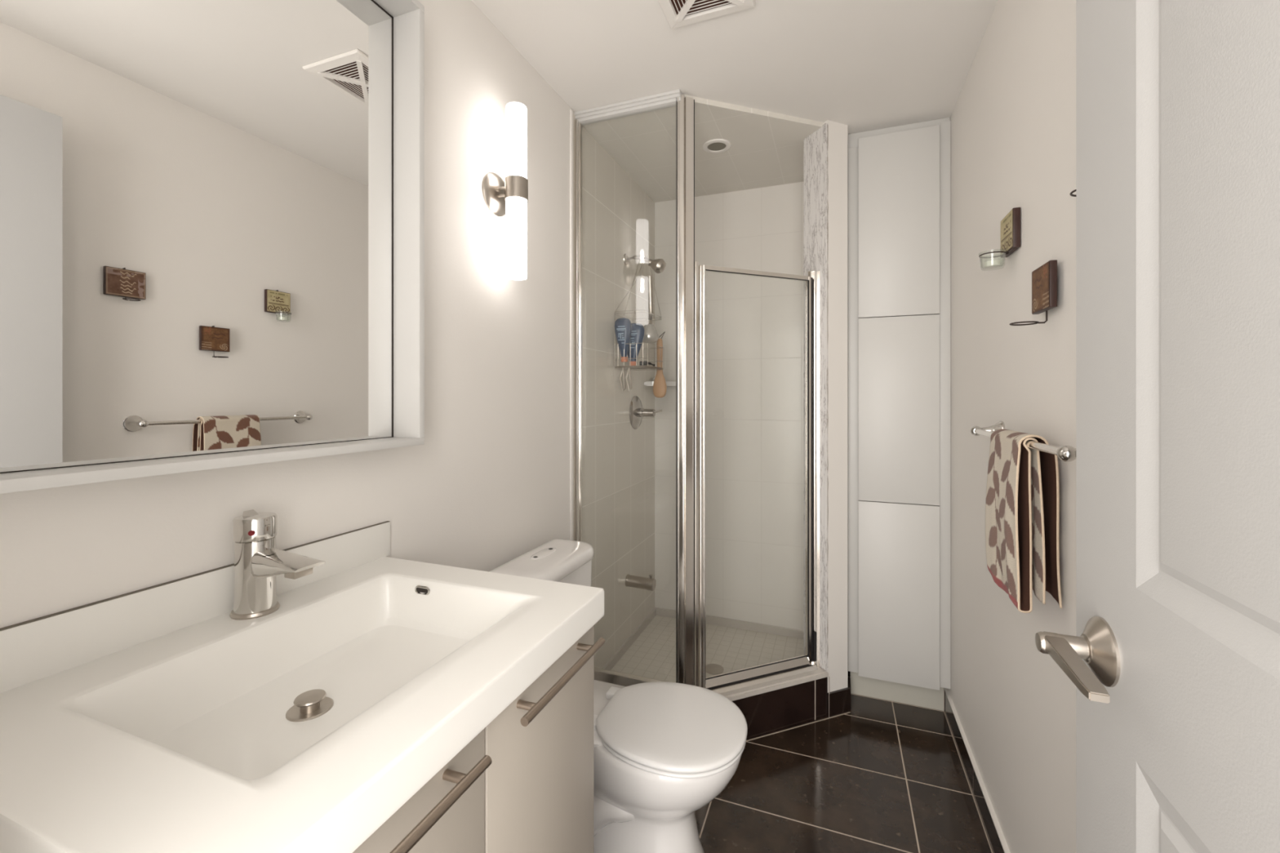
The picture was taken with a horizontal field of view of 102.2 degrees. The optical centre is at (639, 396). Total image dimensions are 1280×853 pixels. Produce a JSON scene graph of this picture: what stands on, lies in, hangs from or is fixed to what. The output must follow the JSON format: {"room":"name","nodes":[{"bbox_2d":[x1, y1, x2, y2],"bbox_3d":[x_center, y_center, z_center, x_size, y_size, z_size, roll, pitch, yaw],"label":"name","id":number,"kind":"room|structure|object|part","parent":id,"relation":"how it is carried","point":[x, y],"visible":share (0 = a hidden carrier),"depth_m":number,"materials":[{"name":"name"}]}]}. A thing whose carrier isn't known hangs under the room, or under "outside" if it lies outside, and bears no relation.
{"room":"bathroom","nodes":[
{"label":"bathroom","id":0,"kind":"room"},
{"bbox_2d":[0,0,654,668],"bbox_3d":[-0.487,0.090,1.630,0.120,2.440,2.900,0,0,21],"label":"wall","id":1,"kind":"structure","parent":0,"point":[487,486],"depth_m":1.50,"materials":[{"name":"paint"}]},
{"bbox_2d":[0,521,390,693],"bbox_3d":[-0.704,0.329,0.876,0.008,0.078,0.688,0,0,21],"label":"backsplash","id":2,"kind":"structure","parent":1,"relation":"attached to","point":[37,650],"depth_m":0.77,"materials":[{"name":"white ceramic"}]},
{"bbox_2d":[0,0,424,493],"bbox_3d":[-0.670,-0.393,0.854,0.087,1.008,0.751,0,0,21],"label":"mirror","id":3,"kind":"object","parent":1,"relation":"attached to","point":[212,211],"visible":1,"depth_m":0.84,"materials":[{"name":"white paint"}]},
{"bbox_2d":[482,102,528,279],"bbox_3d":[-0.390,-0.612,1.561,0.110,0.513,0.128,0,0,21],"label":"wall sconce","id":4,"kind":"object","parent":1,"relation":"attached to","point":[508,197],"visible":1,"depth_m":1.53,"materials":[{"name":"white glass"}]},
{"bbox_3d":[-0.432,-0.616,1.577,0.021,0.128,0.128,0,0,21],"label":"wall plate","id":5,"kind":"part","parent":4,"relation":"part of","materials":[{"name":"silver metal"}]},
{"bbox_3d":[-0.413,-0.619,1.558,0.039,0.031,0.024,0,0,12],"label":"arm","id":6,"kind":"part","parent":4,"relation":"part of","materials":[{"name":"silver metal"}]},
{"bbox_2d":[569,109,573,540],"bbox_3d":[-0.268,0.000,2.025,0.008,2.240,0.018,0,0,21],"label":"trim","id":7,"kind":"structure","parent":1,"relation":"attached to","point":[571,110],"depth_m":2.02,"materials":[{"name":"white paint"}]},
{"bbox_2d":[614,254,663,391],"bbox_3d":[-0.002,-0.357,2.478,0.169,0.667,0.253,0,0,21],"label":"shower caddy","id":8,"kind":"object","parent":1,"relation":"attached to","point":[624,366],"visible":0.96,"depth_m":2.45,"materials":[{"name":"silver metal"}]},
{"bbox_2d":[614,318,631,362],"bbox_3d":[-0.079,-0.259,2.389,0.084,0.202,0.049,0,0,21],"label":"shampoo bottle","id":9,"kind":"object","parent":8,"relation":"in","point":[623,326],"visible":0.99,"depth_m":2.37,"materials":[{"name":"blue plastic"}]},
{"bbox_2d":[616,325,625,343],"bbox_3d":[-0.086,-0.281,2.367,0.043,0.079,0.004,0,0,21],"label":"print","id":10,"kind":"object","parent":9,"relation":"attached to","point":[620,330],"depth_m":2.37},
{"bbox_2d":[627,323,644,365],"bbox_3d":[-0.034,-0.242,2.433,0.116,0.202,0.049,0,0,21],"label":"shampoo bottle","id":11,"kind":"object","parent":8,"relation":"in","point":[637,331],"visible":0.57,"depth_m":2.41,"materials":[{"name":"blue plastic"}]},
{"bbox_2d":[629,330,637,347],"bbox_3d":[-0.042,-0.265,2.411,0.060,0.079,0.004,0,0,21],"label":"print","id":12,"kind":"object","parent":11,"relation":"attached to","point":[633,339],"depth_m":2.41},
{"bbox_2d":[639,360,654,366],"bbox_3d":[0.038,-0.156,2.502,0.093,0.028,0.030,0,0,39],"label":"razor","id":13,"kind":"object","parent":8,"relation":"in","point":[645,363],"visible":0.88,"depth_m":2.51,"materials":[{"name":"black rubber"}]},
{"bbox_2d":[642,275,658,343],"bbox_3d":[0.044,-0.427,2.562,0.100,0.330,0.100,0,0,21],"label":"shower","id":14,"kind":"object","parent":8,"relation":"hanging from","point":[651,335],"visible":0.81,"depth_m":2.54,"materials":[{"name":"silver metal"}]},
{"bbox_3d":[0.049,-0.468,2.550,0.029,0.248,0.046,0,0,10],"label":"handle","id":15,"kind":"part","parent":14,"relation":"part of","materials":[{"name":"silver metal"}]},
{"bbox_2d":[653,331,666,397],"bbox_3d":[0.101,-0.157,2.596,0.072,0.330,0.041,0,0,21],"label":"bath brush","id":16,"kind":"object","parent":8,"relation":"hanging from","point":[660,387],"visible":0.93,"depth_m":2.58,"materials":[{"name":"brown wood"}]},
{"bbox_2d":[625,573,656,591],"bbox_3d":[0.004,0.913,2.551,0.144,0.076,0.060,0,0,21],"label":"spout","id":17,"kind":"object","parent":1,"relation":"attached to","point":[644,583],"visible":1,"depth_m":2.53,"materials":[{"name":"silver metal"}]},
{"bbox_2d":[623,253,666,273],"bbox_3d":[0.023,-0.647,2.510,0.209,0.112,0.072,0,0,21],"label":"shower","id":18,"kind":"object","parent":1,"relation":"attached to","point":[658,265],"visible":1,"depth_m":2.48,"materials":[{"name":"silver metal"}]},
{"bbox_3d":[-0.011,-0.675,2.530,0.130,0.056,0.056,0,0,21],"label":"arm","id":19,"kind":"part","parent":18,"relation":"part of","materials":[{"name":"silver metal"}]},
{"bbox_2d":[629,395,662,429],"bbox_3d":[0.043,0.085,2.653,0.144,0.174,0.174,0,0,21],"label":"shower valve","id":20,"kind":"object","parent":1,"relation":"attached to","point":[637,412],"visible":1,"depth_m":2.64,"materials":[{"name":"silver metal"}]},
{"bbox_3d":[0.034,0.085,2.657,0.086,0.048,0.048,0,0,21],"label":"handle","id":21,"kind":"part","parent":20,"relation":"part of","materials":[{"name":"silver metal"}]},
{"bbox_2d":[602,607,804,670],"bbox_3d":[0.326,1.230,2.401,0.850,0.040,0.880,0,0,21],"label":"trim","id":22,"kind":"structure","parent":1,"relation":"attached to","point":[753,626],"depth_m":2.74,"materials":[{"name":"tile"}]},
{"bbox_2d":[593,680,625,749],"bbox_3d":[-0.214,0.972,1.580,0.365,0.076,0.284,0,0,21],"label":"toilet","id":23,"kind":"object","parent":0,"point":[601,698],"depth_m":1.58,"materials":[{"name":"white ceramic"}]},
{"bbox_2d":[611,615,804,682],"bbox_3d":[0.329,1.280,2.403,0.855,0.059,0.875,0,0,21],"label":"floor","id":24,"kind":"structure","parent":0,"point":[652,655],"depth_m":2.54,"materials":[{"name":"tile"}]},
{"bbox_2d":[705,663,724,674],"bbox_3d":[0.338,1.248,2.364,0.090,0.004,0.090,0,0,21],"label":"shower drain","id":25,"kind":"object","parent":24,"relation":"on","point":[712,668],"visible":0.93,"depth_m":2.36,"materials":[{"name":"silver metal"}]},
{"bbox_2d":[654,182,804,630],"bbox_3d":[0.763,0.090,2.770,1.645,2.440,0.120,0,0,21],"label":"wall","id":26,"kind":"structure","parent":0,"point":[754,325],"depth_m":2.78,"materials":[{"name":"tile"}]},
{"bbox_2d":[644,381,675,386],"bbox_3d":[0.136,-0.068,2.851,0.175,0.025,0.175,0,0,21],"label":"soap shelf","id":27,"kind":"object","parent":26,"relation":"attached to","point":[646,383],"visible":0.43,"depth_m":2.80,"materials":[{"name":"white ceramic"}]},
{"bbox_2d":[471,0,997,202],"bbox_3d":[0.243,-1.170,1.405,1.645,0.120,3.000,0,0,21],"label":"ceiling","id":28,"kind":"structure","parent":0,"point":[862,65],"depth_m":1.78,"materials":[{"name":"paint"}]},
{"bbox_2d":[657,0,755,29],"bbox_3d":[0.166,-1.122,1.410,0.257,0.015,0.270,0,0,21],"label":"ceiling vent","id":29,"kind":"object","parent":28,"relation":"in","point":[677,13],"visible":1,"depth_m":1.50,"materials":[{"name":"white paint"}]},
{"bbox_2d":[702,138,730,153],"bbox_3d":[0.340,-1.108,2.291,0.124,0.012,0.124,0,0,21],"label":"recessed light","id":30,"kind":"object","parent":28,"relation":"in","point":[717,145],"visible":1,"depth_m":2.28,"materials":[{"name":"white paint"}]},
{"bbox_2d":[824,120,847,692],"bbox_3d":[0.860,0.090,2.374,0.168,2.440,0.550,0,0,21],"label":"wall partition","id":31,"kind":"structure","parent":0,"point":[837,670],"depth_m":2.13,"materials":[{"name":"paint"}]},
{"bbox_2d":[719,666,828,701],"bbox_3d":[0.252,1.135,2.030,1.046,0.021,0.316,0,0,-5],"label":"trim","id":32,"kind":"structure","parent":31,"relation":"attached to","point":[744,692],"depth_m":2.02,"materials":[{"name":"stone"}]},
{"bbox_2d":[573,88,820,693],"bbox_3d":[0.255,-0.003,2.029,1.026,2.254,0.237,0,0,-6],"label":"shower frame","id":33,"kind":"object","parent":32,"relation":"on","point":[690,276],"visible":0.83,"depth_m":1.94,"materials":[{"name":"silver metal"}]},
{"bbox_3d":[-0.052,1.106,2.003,0.427,0.036,0.042,0,0,21],"label":"rail","id":34,"kind":"part","parent":33,"relation":"part of","materials":[{"name":"metal"}]},
{"bbox_3d":[-0.050,-1.112,1.998,0.435,0.034,0.046,0,0,21],"label":"header rail","id":35,"kind":"part","parent":33,"relation":"part of","materials":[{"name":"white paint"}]},
{"bbox_3d":[0.168,0.004,1.930,0.065,2.240,0.037,0,0,-6],"label":"corner post","id":36,"kind":"part","parent":33,"relation":"part of","materials":[{"name":"metal"}]},
{"bbox_3d":[0.463,0.306,2.041,0.518,1.601,0.029,0,0,-22],"label":"door","id":37,"kind":"part","parent":33,"relation":"part of","materials":[{"name":"glass"}]},
{"bbox_3d":[0.465,1.117,2.045,0.560,0.013,0.046,0,0,-22],"label":"door sill","id":38,"kind":"part","parent":33,"relation":"part of","materials":[{"name":"metal"}]},
{"bbox_2d":[804,123,827,671],"bbox_3d":[0.738,0.003,2.174,0.011,2.235,0.135,0,0,-22],"label":"trim","id":39,"kind":"structure","parent":31,"relation":"attached to","point":[815,145],"depth_m":2.14,"materials":[{"name":"stone"}]},
{"bbox_2d":[827,131,828,550],"bbox_3d":[0.768,0.000,2.114,0.005,2.220,0.003,0,0,21],"label":"trim","id":40,"kind":"structure","parent":31,"relation":"attached to","point":[828,131],"depth_m":2.11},
{"bbox_2d":[827,677,850,717],"bbox_3d":[0.848,1.262,2.154,0.178,0.096,0.048,0,0,-42],"label":"baseboard","id":41,"kind":"structure","parent":31,"relation":"attached to","point":[839,700],"depth_m":2.13,"materials":[{"name":"tile"}]},
{"bbox_2d":[732,676,827,739],"bbox_3d":[0.252,1.228,2.033,1.042,0.165,0.310,0,0,-5],"label":"shower curb","id":42,"kind":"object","parent":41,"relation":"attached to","point":[766,713],"depth_m":2.04,"materials":[{"name":"tile"}]},
{"bbox_2d":[828,676,944,717],"bbox_3d":[1.017,1.228,2.127,0.495,0.165,0.003,0,0,-4],"label":"trim","id":43,"kind":"structure","parent":41,"relation":"attached to","point":[828,677],"depth_m":2.11,"materials":[{"name":"tile"}]},
{"bbox_2d":[746,693,992,852],"bbox_3d":[0.441,1.309,1.307,0.942,0.001,2.156,0,0,21],"label":"trim","id":44,"kind":"structure","parent":31,"relation":"attached to","point":[851,694],"depth_m":2.01,"materials":[{"name":"tile"}]},
{"bbox_2d":[695,660,991,852],"bbox_3d":[0.243,1.360,1.405,1.645,0.100,3.000,0,0,21],"label":"floor","id":45,"kind":"structure","parent":0,"point":[878,776],"depth_m":1.71,"materials":[{"name":"tile"}]},
{"bbox_2d":[352,626,604,852],"bbox_3d":[-0.437,0.869,0.766,0.578,0.882,0.650,0,0,21],"label":"vanity cabinet","id":46,"kind":"object","parent":45,"relation":"on","point":[523,784],"visible":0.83,"depth_m":0.75,"materials":[{"name":"beige paint"}]},
{"bbox_2d":[0,520,604,852],"bbox_3d":[-0.447,0.378,0.778,0.560,0.177,0.688,0,0,21],"label":"sink","id":47,"kind":"object","parent":46,"relation":"in","point":[153,719],"visible":1,"depth_m":0.69,"materials":[{"name":"white ceramic"}]},
{"bbox_2d":[229,509,325,619],"bbox_3d":[-0.610,0.281,0.863,0.168,0.171,0.069,0,0,21],"label":"faucet","id":48,"kind":"object","parent":47,"relation":"on","point":[258,562],"visible":1,"depth_m":0.85,"materials":[{"name":"silver metal"}]},
{"bbox_3d":[-0.648,0.207,0.878,0.052,0.023,0.020,0,0,21],"label":"lever","id":49,"kind":"part","parent":48,"relation":"part of","materials":[{"name":"silver metal"}]},
{"bbox_3d":[-0.589,0.281,0.855,0.123,0.048,0.052,0,0,21],"label":"spout","id":50,"kind":"part","parent":48,"relation":"part of","materials":[{"name":"silver metal"}]},
{"bbox_3d":[-0.268,0.819,0.530,0.018,0.782,0.320,0,0,21],"label":"door","id":51,"kind":"part","parent":46,"relation":"part of","materials":[{"name":"beige paint"}]},
{"bbox_3d":[-0.243,0.444,0.517,0.039,0.013,0.253,0,0,21],"label":"handle","id":52,"kind":"part","parent":46,"relation":"part of","materials":[{"name":"metal"}]},
{"bbox_3d":[-0.153,0.819,0.833,0.018,0.782,0.322,0,0,21],"label":"door","id":53,"kind":"part","parent":46,"relation":"part of","materials":[{"name":"beige paint"}]},
{"bbox_3d":[-0.126,0.444,0.826,0.039,0.013,0.250,0,0,21],"label":"handle","id":54,"kind":"part","parent":46,"relation":"part of","materials":[{"name":"metal"}]},
{"bbox_2d":[488,538,747,852],"bbox_3d":[-0.050,0.901,1.517,0.718,0.818,0.408,0,0,21],"label":"toilet","id":55,"kind":"object","parent":45,"relation":"on","point":[663,751],"visible":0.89,"depth_m":1.40,"materials":[{"name":"white ceramic"}]},
{"bbox_3d":[-0.293,0.518,1.609,0.188,0.044,0.408,0,0,21],"label":"tank lid","id":56,"kind":"part","parent":55,"relation":"part of","materials":[{"name":"white ceramic"}]},
{"bbox_3d":[-0.297,0.736,1.611,0.171,0.396,0.380,0,0,21],"label":"tank","id":57,"kind":"part","parent":55,"relation":"part of","materials":[{"name":"white ceramic"}]},
{"bbox_3d":[0.041,1.127,1.483,0.501,0.366,0.360,0,0,21],"label":"bowl","id":58,"kind":"part","parent":55,"relation":"part of","materials":[{"name":"white ceramic"}]},
{"bbox_3d":[0.092,0.937,1.463,0.408,0.013,0.372,0,0,21],"label":"seat","id":59,"kind":"part","parent":55,"relation":"part of","materials":[{"name":"white plastic"}]},
{"bbox_3d":[0.092,0.917,1.463,0.414,0.022,0.378,0,0,21],"label":"seat lid","id":60,"kind":"part","parent":55,"relation":"part of","materials":[{"name":"white plastic"}]},
{"bbox_2d":[847,117,951,711],"bbox_3d":[1.140,0.090,2.329,0.384,2.439,0.432,0,0,21],"label":"linen cabinet","id":61,"kind":"object","parent":45,"relation":"on","point":[899,177],"visible":0.97,"depth_m":2.13,"materials":[{"name":"white laminate"}]},
{"bbox_3d":[1.066,-0.710,2.136,0.301,0.756,0.019,0,0,21],"label":"door","id":62,"kind":"part","parent":61,"relation":"part of","materials":[{"name":"white laminate"}]},
{"bbox_3d":[1.066,0.056,2.136,0.301,0.768,0.019,0,0,21],"label":"door","id":63,"kind":"part","parent":61,"relation":"part of","materials":[{"name":"white laminate"}]},
{"bbox_3d":[1.066,0.812,2.136,0.301,0.738,0.019,0,0,21],"label":"door","id":64,"kind":"part","parent":61,"relation":"part of","materials":[{"name":"white laminate"}]},
{"bbox_2d":[978,250,1006,271],"bbox_3d":[0.922,-0.355,1.352,0.061,0.042,0.061,0,0,21],"label":"candle cup","id":65,"kind":"object","parent":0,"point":[989,268],"visible":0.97,"depth_m":1.35,"materials":[{"name":"clear glass"}]},
{"bbox_2d":[984,260,1000,266],"bbox_3d":[0.922,-0.345,1.352,0.034,0.014,0.034,0,0,21],"label":"tealight","id":66,"kind":"object","parent":65,"relation":"in","point":[990,262],"visible":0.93,"depth_m":1.34,"materials":[{"name":"white wax"}]},
{"bbox_2d":[948,0,1075,852],"bbox_3d":[0.938,0.090,1.087,0.120,2.440,2.900,0,0,21],"label":"wall","id":67,"kind":"structure","parent":0,"point":[1013,117],"depth_m":1.35,"materials":[{"name":"paint"}]},
{"bbox_2d":[944,690,1004,852],"bbox_3d":[0.842,1.262,1.017,0.011,0.096,2.440,0,0,21],"label":"baseboard","id":68,"kind":"structure","parent":67,"relation":"attached to","point":[991,832],"depth_m":1.68,"materials":[{"name":"tile"}]},
{"bbox_2d":[944,688,1010,852],"bbox_3d":[0.841,1.212,1.018,0.013,0.004,2.440,0,0,21],"label":"trim","id":69,"kind":"structure","parent":67,"relation":"attached to","point":[1001,836],"depth_m":1.63,"materials":[{"name":"white paint"}]},
{"bbox_2d":[978,207,1020,257],"bbox_3d":[0.930,-0.423,1.349,0.077,0.110,0.106,0,0,21],"label":"candle holder","id":70,"kind":"object","parent":67,"relation":"attached to","point":[1011,223],"visible":1,"depth_m":1.31,"materials":[{"name":"brown wood"}]},
{"bbox_2d":[970,421,1075,462],"bbox_3d":[0.862,0.098,1.162,0.076,0.059,0.674,0,0,21],"label":"towel bar","id":71,"kind":"object","parent":67,"relation":"attached to","point":[1065,453],"visible":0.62,"depth_m":0.98,"materials":[{"name":"silver metal"}]},
{"bbox_3d":[0.949,0.098,1.459,0.028,0.028,0.030,0,0,21],"label":"knob","id":72,"kind":"part","parent":71,"relation":"part of","materials":[{"name":"silver metal"}]},
{"bbox_3d":[0.978,0.098,1.447,0.062,0.059,0.059,0,0,21],"label":"post","id":73,"kind":"part","parent":71,"relation":"part of","materials":[{"name":"silver metal"}]},
{"bbox_3d":[0.730,0.098,0.882,0.028,0.028,0.030,0,0,21],"label":"knob","id":74,"kind":"part","parent":71,"relation":"part of","materials":[{"name":"silver metal"}]},
{"bbox_2d":[1008,259,1057,325],"bbox_3d":[0.840,-0.220,1.111,0.076,0.130,0.104,0,0,21],"label":"candle holder","id":75,"kind":"object","parent":67,"relation":"attached to","point":[1044,278],"visible":1,"depth_m":1.09,"materials":[{"name":"brown wood"}]},
{"bbox_2d":[1070,189,1075,196],"bbox_3d":[0.747,-0.396,0.848,0.063,0.116,0.112,0,0,21],"label":"plaque","id":76,"kind":"object","parent":67,"relation":"attached to","point":[1073,191],"visible":0.02,"depth_m":0.86,"materials":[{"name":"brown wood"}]},
{"bbox_2d":[985,428,1062,613],"bbox_3d":[0.841,0.259,1.140,0.087,0.362,0.220,0,0,21],"label":"hand towel","id":77,"kind":"object","parent":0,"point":[1022,504],"visible":0.99,"depth_m":1.07,"materials":[{"name":"beige fabric"}]},
{"bbox_3d":[-0.267,0.090,0.064,1.405,2.440,0.130,0,0,21],"label":"wall","id":78,"kind":"structure","parent":0,"visible":0},
{"bbox_2d":[1035,0,1279,852],"bbox_3d":[0.425,0.219,0.315,0.102,2.158,0.820,0,0,21],"label":"door","id":79,"kind":"structure","parent":78,"relation":"in","point":[1172,660],"depth_m":0.49,"materials":[{"name":"paint"}]},
{"bbox_3d":[0.490,0.303,0.587,0.022,0.017,0.134,0,0,21],"label":"lever","id":80,"kind":"part","parent":79,"relation":"part of","materials":[{"name":"silver metal"}]}
]}

